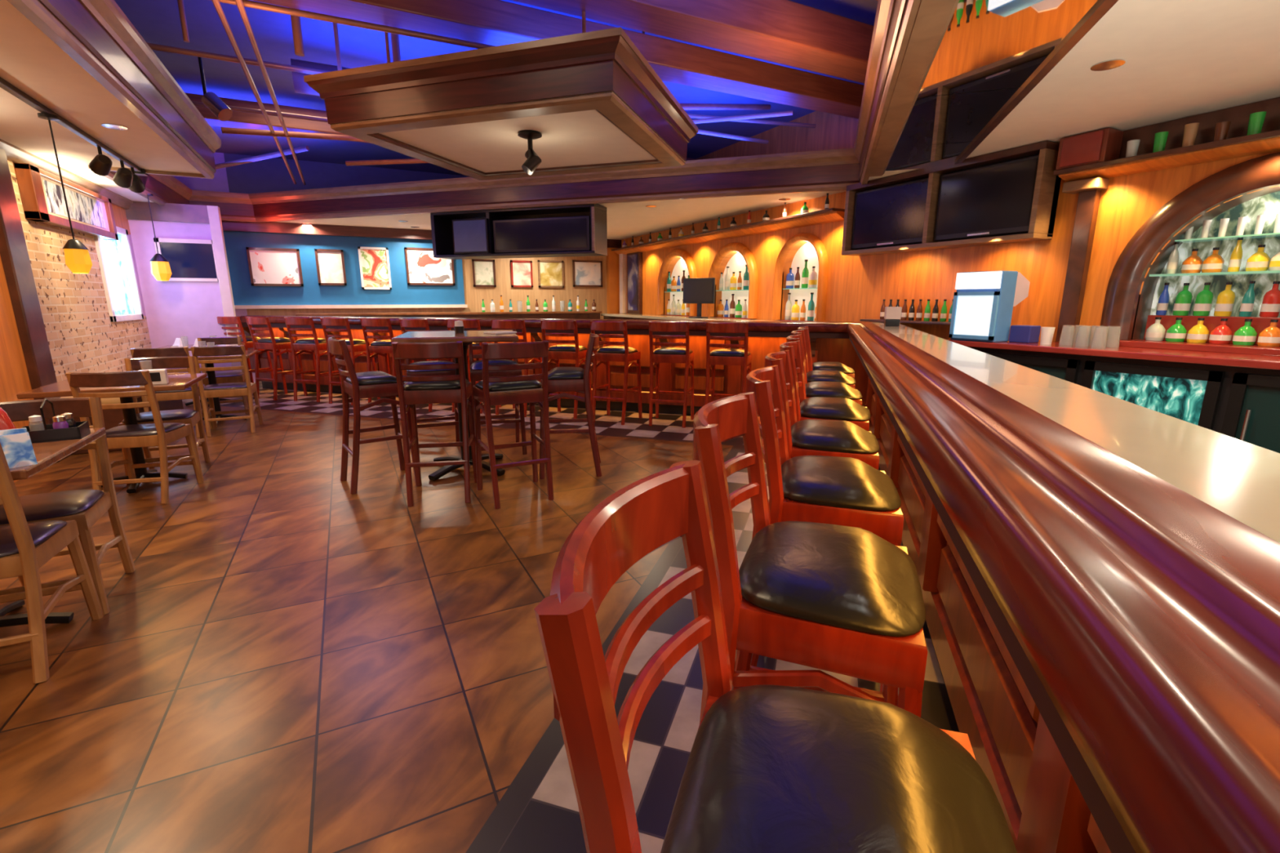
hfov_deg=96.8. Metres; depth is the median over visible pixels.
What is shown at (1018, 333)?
box
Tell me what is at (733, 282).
bottle
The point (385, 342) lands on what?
seat cushion
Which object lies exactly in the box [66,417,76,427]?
jar
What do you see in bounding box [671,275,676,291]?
bottle
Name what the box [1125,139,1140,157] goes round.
glass
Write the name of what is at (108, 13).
trim
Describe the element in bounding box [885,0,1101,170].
mirror
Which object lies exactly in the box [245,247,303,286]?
framed poster
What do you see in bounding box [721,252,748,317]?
wall niche
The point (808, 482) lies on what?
seat cushion
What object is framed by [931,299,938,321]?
bottle
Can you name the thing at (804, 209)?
bottle
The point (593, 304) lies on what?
bottle
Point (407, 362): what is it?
seat cushion
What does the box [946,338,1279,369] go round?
countertop
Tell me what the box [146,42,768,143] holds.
conduit pipe
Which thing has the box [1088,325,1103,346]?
drinking glass
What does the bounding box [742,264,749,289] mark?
bottle
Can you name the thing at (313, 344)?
bar stool
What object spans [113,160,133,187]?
track spotlight
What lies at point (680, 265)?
wall niche
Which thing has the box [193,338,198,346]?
napkin
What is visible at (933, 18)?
trim
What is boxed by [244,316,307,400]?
bar stool
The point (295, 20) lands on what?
pipe
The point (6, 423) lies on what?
ketchup bottle
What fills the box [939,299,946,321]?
bottle
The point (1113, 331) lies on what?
paper cup
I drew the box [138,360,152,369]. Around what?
drinking glass
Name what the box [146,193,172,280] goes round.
pendant lamp
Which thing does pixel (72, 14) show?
trim
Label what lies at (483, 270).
print
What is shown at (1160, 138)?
glass
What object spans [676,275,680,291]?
bottle
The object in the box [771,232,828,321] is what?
trim
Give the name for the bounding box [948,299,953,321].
bottle
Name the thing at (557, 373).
seat cushion
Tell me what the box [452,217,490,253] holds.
television
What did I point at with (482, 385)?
seat cushion
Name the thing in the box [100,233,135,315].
window
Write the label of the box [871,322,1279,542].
countertop
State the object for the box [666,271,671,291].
bottle
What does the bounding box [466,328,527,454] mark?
stool
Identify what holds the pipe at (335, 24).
hanging from the ceiling at (157, 21)
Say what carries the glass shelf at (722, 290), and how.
attached to the wall niche at (736, 263)
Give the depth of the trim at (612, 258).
11.78 m
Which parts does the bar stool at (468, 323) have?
leg, crest rail, leg, seat frame, leg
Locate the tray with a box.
[31,431,89,442]
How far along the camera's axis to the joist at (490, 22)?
4.34 m
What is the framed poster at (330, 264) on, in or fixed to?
attached to the wall at (312, 293)
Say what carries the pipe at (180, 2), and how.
hanging from the ceiling at (157, 21)
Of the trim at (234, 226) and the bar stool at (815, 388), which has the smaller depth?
the bar stool at (815, 388)
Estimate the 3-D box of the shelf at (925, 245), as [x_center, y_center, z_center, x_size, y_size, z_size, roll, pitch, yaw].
[2.786,-1.724,5.439,0.265,0.040,2.000,-6,14,-26]
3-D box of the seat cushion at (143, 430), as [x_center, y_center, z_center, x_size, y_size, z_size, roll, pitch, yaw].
[-3.398,0.013,3.874,0.420,0.035,0.367,-3,13,-15]
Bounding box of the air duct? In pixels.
[290,58,349,95]
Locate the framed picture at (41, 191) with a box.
[13,162,118,239]
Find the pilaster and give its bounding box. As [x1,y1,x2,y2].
[1055,177,1109,342]
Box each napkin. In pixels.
[172,337,182,346]
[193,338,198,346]
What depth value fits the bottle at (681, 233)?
9.32 m
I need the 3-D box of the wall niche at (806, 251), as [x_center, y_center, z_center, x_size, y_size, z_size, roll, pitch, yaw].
[2.161,-1.855,7.269,0.001,0.980,0.720,-6,14,-26]
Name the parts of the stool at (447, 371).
leg, crest rail, seat frame, leg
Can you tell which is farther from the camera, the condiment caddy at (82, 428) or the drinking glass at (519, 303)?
the drinking glass at (519, 303)
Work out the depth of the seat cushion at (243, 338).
7.86 m
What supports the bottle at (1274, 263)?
on the glass shelf at (1270, 272)
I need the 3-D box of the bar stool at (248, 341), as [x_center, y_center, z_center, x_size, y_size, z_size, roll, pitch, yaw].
[-5.561,-0.994,8.003,0.445,1.107,0.483,4,13,16]
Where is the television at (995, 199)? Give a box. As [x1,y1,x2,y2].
[933,154,1039,241]
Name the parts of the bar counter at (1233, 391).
cooler door, lit glass, lit glass, cooler door, door handle, cooler door, lit glass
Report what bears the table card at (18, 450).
on the dining table at (48, 453)
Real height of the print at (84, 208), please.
0.270 m
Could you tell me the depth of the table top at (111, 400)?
5.00 m
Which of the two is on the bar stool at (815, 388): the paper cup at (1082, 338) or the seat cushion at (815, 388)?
the seat cushion at (815, 388)
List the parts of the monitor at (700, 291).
casing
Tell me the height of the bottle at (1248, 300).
0.231 m
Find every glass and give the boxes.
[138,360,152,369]
[180,336,188,346]
[197,341,206,346]
[206,342,214,346]
[516,301,522,311]
[560,301,564,311]
[1058,324,1075,346]
[1073,324,1087,345]
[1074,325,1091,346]
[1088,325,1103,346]
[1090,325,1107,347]
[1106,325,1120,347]
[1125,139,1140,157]
[1152,131,1168,152]
[1182,122,1199,146]
[1184,226,1194,239]
[1200,219,1212,238]
[1213,120,1231,141]
[1217,217,1229,236]
[1235,216,1248,235]
[1246,111,1266,135]
[1253,214,1266,234]
[1273,213,1279,232]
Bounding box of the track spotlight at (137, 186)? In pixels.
[128,167,145,192]
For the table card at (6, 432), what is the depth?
2.06 m
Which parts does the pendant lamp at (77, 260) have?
cord, lamp shade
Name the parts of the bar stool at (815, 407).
crest rail, leg, leg, seat frame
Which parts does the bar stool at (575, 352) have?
leg, leg, crest rail, seat frame, leg, leg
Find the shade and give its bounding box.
[454,320,463,326]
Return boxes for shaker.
[28,414,44,431]
[52,415,68,429]
[60,413,76,427]
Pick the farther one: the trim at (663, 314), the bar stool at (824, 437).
the trim at (663, 314)
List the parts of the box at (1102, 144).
door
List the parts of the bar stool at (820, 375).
crest rail, leg, leg, seat frame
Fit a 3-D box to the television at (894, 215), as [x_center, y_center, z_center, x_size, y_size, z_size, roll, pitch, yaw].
[2.561,-2.138,5.782,0.130,0.580,0.920,-6,14,-26]
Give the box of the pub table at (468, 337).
[391,329,518,480]
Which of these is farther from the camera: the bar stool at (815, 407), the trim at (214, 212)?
the trim at (214, 212)
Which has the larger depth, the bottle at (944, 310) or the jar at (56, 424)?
the bottle at (944, 310)
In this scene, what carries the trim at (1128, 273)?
attached to the wall at (857, 286)
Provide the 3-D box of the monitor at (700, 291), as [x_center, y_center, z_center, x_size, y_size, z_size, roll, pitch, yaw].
[0.903,-1.967,8.714,0.540,0.600,0.200,9,15,34]
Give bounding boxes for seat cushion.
[0,489,103,524]
[0,520,66,557]
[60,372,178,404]
[105,422,185,437]
[121,408,196,422]
[155,385,199,393]
[204,382,254,390]
[205,371,243,377]
[239,336,261,341]
[257,337,294,342]
[295,337,326,343]
[340,338,369,345]
[346,370,396,385]
[370,339,391,346]
[404,378,469,390]
[406,360,455,371]
[467,342,484,348]
[470,359,518,369]
[475,379,542,391]
[547,366,584,379]
[548,344,586,351]
[596,346,637,353]
[653,346,692,354]
[661,684,1017,852]
[710,348,751,356]
[738,520,924,636]
[781,455,901,511]
[791,419,879,453]
[800,396,870,421]
[804,381,862,399]
[806,369,855,384]
[812,361,854,373]
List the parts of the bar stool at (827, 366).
crest rail, leg, seat frame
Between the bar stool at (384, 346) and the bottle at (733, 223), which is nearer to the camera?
the bar stool at (384, 346)
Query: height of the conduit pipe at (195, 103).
0.038 m
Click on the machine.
(983, 303)
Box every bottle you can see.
[0,407,16,430]
[481,299,484,311]
[489,299,495,311]
[499,295,503,311]
[509,299,512,311]
[526,295,530,311]
[535,299,538,311]
[542,299,547,311]
[551,295,555,311]
[568,299,572,311]
[576,295,580,311]
[584,299,587,311]
[591,299,595,311]
[622,240,626,247]
[631,235,634,245]
[638,236,644,244]
[657,232,662,240]
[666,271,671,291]
[666,299,671,314]
[668,227,671,238]
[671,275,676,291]
[671,294,675,315]
[675,299,680,315]
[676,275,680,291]
[678,228,684,236]
[681,270,685,291]
[681,299,685,315]
[685,303,689,315]
[691,222,694,234]
[702,222,708,231]
[717,217,720,229]
[717,299,724,316]
[719,272,723,290]
[724,266,729,289]
[724,299,728,316]
[729,217,736,226]
[729,271,737,289]
[729,293,735,317]
[734,299,742,317]
[737,271,742,289]
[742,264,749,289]
[742,299,747,317]
[746,210,751,223]
[762,210,769,221]
[782,202,786,217]
[784,293,791,319]
[786,267,794,288]
[791,299,799,319]
[794,266,799,288]
[800,202,808,213]
[800,299,805,320]
[801,259,808,288]
[807,292,814,320]
[808,266,817,288]
[824,193,829,208]
[880,299,885,319]
[888,299,892,306]
[901,299,907,319]
[908,299,915,320]
[915,299,922,320]
[923,299,930,320]
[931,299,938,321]
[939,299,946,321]
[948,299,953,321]
[1145,316,1165,341]
[1155,282,1169,315]
[1164,317,1186,342]
[1165,241,1179,273]
[1172,283,1192,315]
[1181,248,1203,273]
[1186,317,1208,342]
[1192,282,1213,315]
[1201,247,1224,272]
[1208,318,1232,344]
[1213,282,1235,315]
[1227,237,1243,271]
[1231,319,1257,345]
[1239,280,1255,316]
[1244,244,1270,271]
[1257,319,1279,346]
[1259,280,1279,317]
[1268,251,1279,270]
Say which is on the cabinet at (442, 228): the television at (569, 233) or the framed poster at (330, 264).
the television at (569, 233)
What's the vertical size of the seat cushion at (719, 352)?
0.062 m
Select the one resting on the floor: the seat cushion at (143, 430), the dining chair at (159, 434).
the dining chair at (159, 434)
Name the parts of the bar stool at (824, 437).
crest rail, leg, leg, seat frame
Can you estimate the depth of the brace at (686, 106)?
5.69 m
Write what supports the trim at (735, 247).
attached to the wall at (857, 286)
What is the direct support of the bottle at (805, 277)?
on the glass shelf
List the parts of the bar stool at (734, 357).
leg, leg, crest rail, seat frame, leg, leg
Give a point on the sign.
(1022, 287)
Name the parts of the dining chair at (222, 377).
leg, crest rail, seat frame, leg, leg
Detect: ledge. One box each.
[611,208,844,254]
[859,319,951,324]
[1053,97,1279,182]
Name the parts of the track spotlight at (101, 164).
stem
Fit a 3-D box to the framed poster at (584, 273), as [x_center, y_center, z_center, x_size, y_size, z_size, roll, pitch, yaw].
[-1.067,-3.118,11.606,0.640,0.520,0.035,-6,14,-26]
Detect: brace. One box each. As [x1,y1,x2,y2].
[215,145,309,168]
[221,127,367,142]
[345,158,429,165]
[679,102,771,110]
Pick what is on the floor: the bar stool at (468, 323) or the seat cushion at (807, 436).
the bar stool at (468, 323)
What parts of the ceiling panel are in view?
hanger rod, crown moulding, hanger rod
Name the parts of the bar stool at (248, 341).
crest rail, leg, seat frame, leg, leg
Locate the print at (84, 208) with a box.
[43,179,106,228]
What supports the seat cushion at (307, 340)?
on the bar stool at (313, 344)
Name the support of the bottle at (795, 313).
on the trim at (780, 320)
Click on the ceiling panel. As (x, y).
(596, 103)
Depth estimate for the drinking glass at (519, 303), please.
10.78 m
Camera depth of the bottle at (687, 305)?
9.72 m
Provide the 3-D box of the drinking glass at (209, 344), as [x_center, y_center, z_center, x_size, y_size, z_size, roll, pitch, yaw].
[-4.563,-0.832,6.056,0.072,0.130,0.070,-6,14,-26]
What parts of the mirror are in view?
mirror pane, mirror pane, mirror pane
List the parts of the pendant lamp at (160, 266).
cord, lamp shade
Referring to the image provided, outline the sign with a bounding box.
[1013,271,1030,306]
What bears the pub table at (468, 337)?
on the floor
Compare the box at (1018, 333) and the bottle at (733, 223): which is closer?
the box at (1018, 333)
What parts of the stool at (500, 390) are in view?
leg, leg, seat frame, crest rail, leg, leg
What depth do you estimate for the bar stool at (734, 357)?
5.75 m
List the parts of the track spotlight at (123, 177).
stem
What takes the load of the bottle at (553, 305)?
on the countertop at (531, 314)
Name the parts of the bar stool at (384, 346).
leg, crest rail, seat frame, leg, leg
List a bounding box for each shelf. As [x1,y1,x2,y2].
[433,250,607,259]
[715,289,748,291]
[782,288,817,289]
[841,232,1052,256]
[1143,315,1279,345]
[1149,270,1279,276]
[1174,232,1279,242]
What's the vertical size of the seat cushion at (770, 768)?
0.062 m
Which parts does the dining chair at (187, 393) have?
leg, crest rail, seat frame, leg, leg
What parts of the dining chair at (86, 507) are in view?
leg, crest rail, seat frame, leg, leg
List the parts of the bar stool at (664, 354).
leg, leg, crest rail, seat frame, leg, leg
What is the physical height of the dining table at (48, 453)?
0.750 m
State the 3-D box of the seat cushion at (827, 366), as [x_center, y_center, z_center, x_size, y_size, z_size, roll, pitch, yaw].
[1.559,-0.489,4.630,0.349,0.062,0.415,4,13,16]
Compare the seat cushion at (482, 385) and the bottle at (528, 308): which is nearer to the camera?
the seat cushion at (482, 385)
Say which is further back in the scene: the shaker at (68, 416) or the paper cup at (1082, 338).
the paper cup at (1082, 338)
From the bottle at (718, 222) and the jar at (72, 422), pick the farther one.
the bottle at (718, 222)
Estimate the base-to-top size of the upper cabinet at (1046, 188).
0.715 m
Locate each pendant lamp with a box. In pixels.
[37,112,92,273]
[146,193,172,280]
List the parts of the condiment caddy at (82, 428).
handle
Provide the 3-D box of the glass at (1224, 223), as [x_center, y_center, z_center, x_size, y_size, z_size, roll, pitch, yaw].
[3.921,-1.334,3.824,0.044,0.120,0.043,-6,14,-26]
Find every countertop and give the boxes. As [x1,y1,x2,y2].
[295,311,601,319]
[600,313,786,321]
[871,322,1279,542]
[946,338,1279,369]
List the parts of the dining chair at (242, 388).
leg, leg, crest rail, seat frame, leg, leg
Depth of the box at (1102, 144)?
4.13 m
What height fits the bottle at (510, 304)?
0.231 m
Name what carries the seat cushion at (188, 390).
on the dining chair at (187, 393)
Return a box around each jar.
[28,420,44,431]
[52,420,68,429]
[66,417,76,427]
[453,326,463,333]
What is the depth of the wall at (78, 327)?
5.27 m
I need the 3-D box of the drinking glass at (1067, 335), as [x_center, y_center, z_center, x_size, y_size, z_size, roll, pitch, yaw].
[3.196,-0.682,4.253,0.090,0.150,0.088,-6,14,-26]
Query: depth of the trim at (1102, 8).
2.93 m
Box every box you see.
[1008,324,1040,342]
[1055,127,1123,169]
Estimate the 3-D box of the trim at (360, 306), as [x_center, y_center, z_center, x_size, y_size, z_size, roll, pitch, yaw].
[-4.870,-2.071,9.817,3.670,0.055,0.100,-6,14,-26]
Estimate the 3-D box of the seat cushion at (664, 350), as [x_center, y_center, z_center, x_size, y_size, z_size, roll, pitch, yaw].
[0.350,-0.823,6.130,0.415,0.062,0.349,3,13,14]
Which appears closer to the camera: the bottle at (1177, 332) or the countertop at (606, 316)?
the bottle at (1177, 332)
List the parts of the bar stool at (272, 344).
leg, crest rail, leg, seat frame, leg, leg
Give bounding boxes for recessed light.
[101,123,128,129]
[645,204,656,207]
[778,198,790,200]
[1090,58,1125,71]
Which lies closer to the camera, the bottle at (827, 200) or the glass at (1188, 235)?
the glass at (1188, 235)
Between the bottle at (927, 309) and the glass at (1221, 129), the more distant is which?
the bottle at (927, 309)
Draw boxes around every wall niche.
[670,257,688,315]
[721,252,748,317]
[789,242,818,320]
[1150,191,1279,317]
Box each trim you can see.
[0,138,133,208]
[0,147,71,462]
[38,0,907,217]
[79,0,895,204]
[93,226,143,322]
[124,200,209,223]
[153,237,218,281]
[206,205,241,382]
[221,220,621,248]
[234,304,467,308]
[606,247,619,313]
[657,248,697,315]
[662,314,693,316]
[706,242,758,318]
[713,316,751,319]
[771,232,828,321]
[779,320,813,321]
[866,0,959,177]
[954,0,1118,164]
[1100,151,1279,339]
[1129,338,1279,347]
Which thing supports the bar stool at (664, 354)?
on the floor
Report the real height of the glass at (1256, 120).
0.135 m
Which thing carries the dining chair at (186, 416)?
on the floor
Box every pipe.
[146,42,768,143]
[177,0,189,42]
[191,101,328,122]
[210,0,495,48]
[211,0,296,184]
[235,0,306,185]
[289,7,304,56]
[333,22,342,70]
[390,32,400,62]
[687,113,816,128]
[691,110,792,124]
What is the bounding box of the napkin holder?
[137,368,168,386]
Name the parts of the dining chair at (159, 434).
leg, crest rail, leg, seat frame, leg, leg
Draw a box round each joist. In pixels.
[184,92,698,160]
[253,0,864,119]
[512,0,873,83]
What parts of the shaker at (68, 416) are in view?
lid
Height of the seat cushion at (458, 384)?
0.062 m
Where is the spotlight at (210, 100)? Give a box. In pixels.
[197,57,232,120]
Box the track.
[0,76,147,176]
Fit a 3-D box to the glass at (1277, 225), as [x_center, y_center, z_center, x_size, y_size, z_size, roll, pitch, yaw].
[4.041,-1.283,3.594,0.044,0.120,0.043,-6,14,-26]
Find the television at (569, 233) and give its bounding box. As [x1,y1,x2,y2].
[493,215,591,253]
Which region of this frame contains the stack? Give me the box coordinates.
[484,330,516,333]
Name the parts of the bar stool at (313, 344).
leg, crest rail, seat frame, leg, leg, leg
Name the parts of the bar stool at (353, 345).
leg, crest rail, leg, seat frame, leg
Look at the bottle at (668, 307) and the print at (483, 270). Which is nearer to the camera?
the bottle at (668, 307)
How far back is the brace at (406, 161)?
6.95 m
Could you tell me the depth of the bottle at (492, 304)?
10.57 m
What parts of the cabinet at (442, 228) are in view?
trim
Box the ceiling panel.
[303,11,697,180]
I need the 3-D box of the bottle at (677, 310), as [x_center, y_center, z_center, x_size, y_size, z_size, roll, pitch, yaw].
[0.678,-2.105,10.043,0.104,0.262,0.104,-11,16,-39]
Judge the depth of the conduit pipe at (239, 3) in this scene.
4.27 m
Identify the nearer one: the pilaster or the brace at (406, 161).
the pilaster
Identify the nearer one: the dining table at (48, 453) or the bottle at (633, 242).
the dining table at (48, 453)
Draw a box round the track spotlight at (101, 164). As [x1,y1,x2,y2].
[88,146,112,176]
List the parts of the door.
post, glass, frame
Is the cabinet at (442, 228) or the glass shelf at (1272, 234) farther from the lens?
the cabinet at (442, 228)
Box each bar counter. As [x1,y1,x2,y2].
[235,315,1279,852]
[946,338,1279,453]
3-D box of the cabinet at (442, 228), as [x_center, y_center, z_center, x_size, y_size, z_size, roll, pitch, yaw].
[-1.666,-2.635,7.745,2.445,0.615,0.460,4,13,18]
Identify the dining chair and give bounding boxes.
[0,397,135,614]
[0,442,104,683]
[65,369,204,503]
[118,355,210,484]
[129,346,213,437]
[191,345,263,436]
[197,337,248,417]
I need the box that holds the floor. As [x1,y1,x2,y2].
[0,381,959,852]
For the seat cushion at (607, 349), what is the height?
0.062 m
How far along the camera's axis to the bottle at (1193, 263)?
3.96 m
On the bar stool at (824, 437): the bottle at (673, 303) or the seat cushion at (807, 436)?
the seat cushion at (807, 436)
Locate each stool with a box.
[217,315,273,387]
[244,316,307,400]
[284,316,342,402]
[320,317,380,404]
[327,336,415,493]
[360,317,413,403]
[391,341,476,506]
[399,318,451,411]
[402,329,459,442]
[445,318,501,413]
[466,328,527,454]
[472,340,554,509]
[490,319,542,417]
[533,460,1017,852]
[539,333,601,479]
[540,320,591,418]
[590,320,642,425]
[648,320,693,427]
[693,391,927,717]
[705,321,751,404]
[745,364,903,692]
[764,350,879,470]
[779,340,870,431]
[786,334,862,405]
[791,329,855,388]
[797,326,854,378]
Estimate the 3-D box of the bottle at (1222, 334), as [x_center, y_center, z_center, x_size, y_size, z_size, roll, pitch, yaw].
[3.917,-0.642,3.829,0.109,0.168,0.109,5,13,20]
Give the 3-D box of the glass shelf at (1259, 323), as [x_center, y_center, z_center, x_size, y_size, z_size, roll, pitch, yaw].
[4.098,-0.625,3.725,0.103,0.179,1.240,-6,14,-26]
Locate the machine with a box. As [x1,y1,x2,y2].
[949,270,1017,342]
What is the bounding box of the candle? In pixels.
[453,320,463,333]
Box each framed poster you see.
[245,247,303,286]
[314,248,346,285]
[357,246,391,289]
[404,247,455,285]
[471,258,496,287]
[510,260,533,287]
[537,259,564,287]
[572,259,602,287]
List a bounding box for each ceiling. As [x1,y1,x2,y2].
[0,0,1279,239]
[114,0,877,175]
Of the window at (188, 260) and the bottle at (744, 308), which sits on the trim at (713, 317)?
the bottle at (744, 308)
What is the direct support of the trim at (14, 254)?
attached to the wall at (78, 327)
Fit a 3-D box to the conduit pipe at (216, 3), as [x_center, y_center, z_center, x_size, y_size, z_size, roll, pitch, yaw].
[-2.993,-2.687,4.336,0.036,0.034,9.300,-6,14,-26]
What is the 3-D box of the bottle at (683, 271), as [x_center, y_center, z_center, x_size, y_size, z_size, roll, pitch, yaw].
[0.754,-2.511,9.799,0.084,0.350,0.084,10,16,38]
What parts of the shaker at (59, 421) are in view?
lid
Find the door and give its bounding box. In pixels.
[618,251,642,314]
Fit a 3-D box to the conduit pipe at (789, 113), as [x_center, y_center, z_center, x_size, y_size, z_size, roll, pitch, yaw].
[0.471,-3.213,6.010,2.214,0.042,0.044,4,13,16]
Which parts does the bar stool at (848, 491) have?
crest rail, leg, leg, seat frame, leg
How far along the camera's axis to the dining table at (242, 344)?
7.24 m
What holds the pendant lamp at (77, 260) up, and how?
hanging from the track
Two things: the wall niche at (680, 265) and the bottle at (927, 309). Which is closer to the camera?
the bottle at (927, 309)
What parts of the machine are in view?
lit glass, door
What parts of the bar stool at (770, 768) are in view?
leg, crest rail, leg, seat frame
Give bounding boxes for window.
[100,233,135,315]
[159,242,217,278]
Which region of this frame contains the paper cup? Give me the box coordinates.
[1040,327,1055,344]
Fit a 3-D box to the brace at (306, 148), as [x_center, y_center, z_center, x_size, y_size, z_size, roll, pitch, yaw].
[-4.843,-3.324,7.080,1.774,0.203,0.056,3,13,15]
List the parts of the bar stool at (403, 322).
leg, crest rail, leg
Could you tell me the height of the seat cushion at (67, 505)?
0.035 m
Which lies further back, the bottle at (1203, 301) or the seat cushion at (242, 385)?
the seat cushion at (242, 385)
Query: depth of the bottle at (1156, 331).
4.11 m
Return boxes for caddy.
[20,399,90,443]
[884,306,902,325]
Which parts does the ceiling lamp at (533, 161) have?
stem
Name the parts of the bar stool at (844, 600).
leg, crest rail, leg, seat frame, leg, leg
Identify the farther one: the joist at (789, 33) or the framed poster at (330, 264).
the framed poster at (330, 264)
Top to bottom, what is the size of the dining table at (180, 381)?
0.750 m
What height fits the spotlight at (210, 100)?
0.461 m
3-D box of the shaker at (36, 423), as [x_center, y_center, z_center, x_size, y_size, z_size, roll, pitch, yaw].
[-2.527,-0.005,2.382,0.048,0.088,0.048,-6,14,-26]
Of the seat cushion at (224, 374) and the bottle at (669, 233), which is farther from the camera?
the bottle at (669, 233)
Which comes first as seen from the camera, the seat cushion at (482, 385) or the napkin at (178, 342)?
the seat cushion at (482, 385)
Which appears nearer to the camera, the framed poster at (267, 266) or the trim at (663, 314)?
the framed poster at (267, 266)
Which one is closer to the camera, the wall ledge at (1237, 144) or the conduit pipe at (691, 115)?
the wall ledge at (1237, 144)
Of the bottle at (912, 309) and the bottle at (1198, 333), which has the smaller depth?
the bottle at (1198, 333)
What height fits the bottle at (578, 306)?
0.302 m
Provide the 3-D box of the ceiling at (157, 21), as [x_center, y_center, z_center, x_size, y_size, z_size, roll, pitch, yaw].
[-1.379,-3.244,4.307,14.000,0.100,16.000,-6,14,-26]
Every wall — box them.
[0,160,151,482]
[128,219,232,397]
[173,151,607,382]
[621,111,1279,346]
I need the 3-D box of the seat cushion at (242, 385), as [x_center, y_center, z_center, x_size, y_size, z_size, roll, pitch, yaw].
[-4.212,-0.422,5.825,0.420,0.035,0.367,-6,14,-26]
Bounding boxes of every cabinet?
[430,204,607,259]
[841,140,1061,256]
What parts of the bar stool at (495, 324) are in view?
leg, crest rail, leg, leg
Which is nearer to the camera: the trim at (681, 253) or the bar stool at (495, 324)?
the bar stool at (495, 324)
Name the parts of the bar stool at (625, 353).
leg, leg, crest rail, seat frame, leg, leg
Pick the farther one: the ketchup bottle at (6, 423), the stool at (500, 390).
the stool at (500, 390)
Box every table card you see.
[0,427,26,435]
[0,431,37,468]
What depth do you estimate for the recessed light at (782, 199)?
6.93 m
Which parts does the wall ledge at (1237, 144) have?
cove moulding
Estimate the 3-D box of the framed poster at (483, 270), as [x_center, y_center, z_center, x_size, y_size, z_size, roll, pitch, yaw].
[-2.929,-2.882,10.687,0.420,0.500,0.035,-6,14,-26]
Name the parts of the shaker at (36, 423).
lid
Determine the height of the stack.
0.012 m
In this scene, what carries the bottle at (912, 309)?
on the ledge at (937, 322)
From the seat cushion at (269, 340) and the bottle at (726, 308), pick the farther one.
the bottle at (726, 308)
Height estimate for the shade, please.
0.045 m
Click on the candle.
(459, 326)
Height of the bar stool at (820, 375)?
1.107 m
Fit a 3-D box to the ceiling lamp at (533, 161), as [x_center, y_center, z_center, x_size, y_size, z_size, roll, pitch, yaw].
[-0.818,-2.034,4.255,0.180,0.300,0.182,-6,14,-26]
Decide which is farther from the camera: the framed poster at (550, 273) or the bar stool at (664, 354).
the framed poster at (550, 273)
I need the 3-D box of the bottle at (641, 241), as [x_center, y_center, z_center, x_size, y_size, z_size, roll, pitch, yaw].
[0.023,-3.460,10.602,0.092,0.143,0.092,-1,13,-6]
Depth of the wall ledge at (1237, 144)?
3.74 m
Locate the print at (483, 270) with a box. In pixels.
[474,261,493,284]
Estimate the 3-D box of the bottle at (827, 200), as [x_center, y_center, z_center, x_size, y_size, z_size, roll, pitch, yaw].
[2.148,-2.576,6.526,0.050,0.190,0.050,12,17,43]
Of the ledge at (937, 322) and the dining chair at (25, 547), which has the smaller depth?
the dining chair at (25, 547)
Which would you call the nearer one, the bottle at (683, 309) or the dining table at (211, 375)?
the dining table at (211, 375)
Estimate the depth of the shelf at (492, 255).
7.69 m
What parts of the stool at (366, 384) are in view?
crest rail, leg, leg, seat frame, leg, leg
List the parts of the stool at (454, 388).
leg, leg, crest rail, seat frame, leg, leg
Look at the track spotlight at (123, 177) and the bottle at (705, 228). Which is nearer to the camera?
the track spotlight at (123, 177)
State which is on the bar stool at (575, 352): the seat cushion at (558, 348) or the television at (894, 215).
the seat cushion at (558, 348)
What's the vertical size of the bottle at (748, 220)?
0.190 m
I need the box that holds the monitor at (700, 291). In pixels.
[683,277,715,318]
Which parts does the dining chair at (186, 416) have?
leg, leg, seat frame, crest rail, leg, leg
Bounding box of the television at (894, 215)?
[850,177,928,249]
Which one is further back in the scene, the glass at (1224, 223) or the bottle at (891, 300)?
the bottle at (891, 300)
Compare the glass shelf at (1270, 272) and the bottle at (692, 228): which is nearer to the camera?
the glass shelf at (1270, 272)
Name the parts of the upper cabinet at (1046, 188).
rail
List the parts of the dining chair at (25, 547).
leg, seat frame, leg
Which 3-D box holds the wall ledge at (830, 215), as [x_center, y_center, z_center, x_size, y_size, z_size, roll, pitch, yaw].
[0.890,-2.973,9.001,0.250,0.110,6.000,-6,14,-26]
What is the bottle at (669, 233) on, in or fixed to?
on the wall ledge at (830, 215)
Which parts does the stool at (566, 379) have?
leg, seat frame, leg, leg, crest rail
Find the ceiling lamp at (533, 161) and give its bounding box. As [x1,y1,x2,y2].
[517,129,542,174]
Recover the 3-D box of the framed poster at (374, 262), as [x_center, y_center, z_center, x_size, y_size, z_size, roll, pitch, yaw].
[-4.577,-2.732,9.825,0.470,0.700,0.035,-6,14,-26]
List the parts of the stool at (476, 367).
leg, leg, crest rail, seat frame, leg, leg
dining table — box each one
[0,427,106,627]
[16,373,206,493]
[155,342,245,407]
[188,350,257,424]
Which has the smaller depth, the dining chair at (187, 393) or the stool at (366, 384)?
the stool at (366, 384)
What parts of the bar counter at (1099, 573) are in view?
panel, panel, panel, panel, panel, panel, panel, panel, panel, panel, panel, panel, panel, panel, panel, moulding, panel, panel, panel, panel, panel, panel, panel, panel, panel, panel, panel, panel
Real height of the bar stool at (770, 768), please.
1.107 m
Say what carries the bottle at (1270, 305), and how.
on the glass shelf at (1259, 323)
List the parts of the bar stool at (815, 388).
crest rail, leg, seat frame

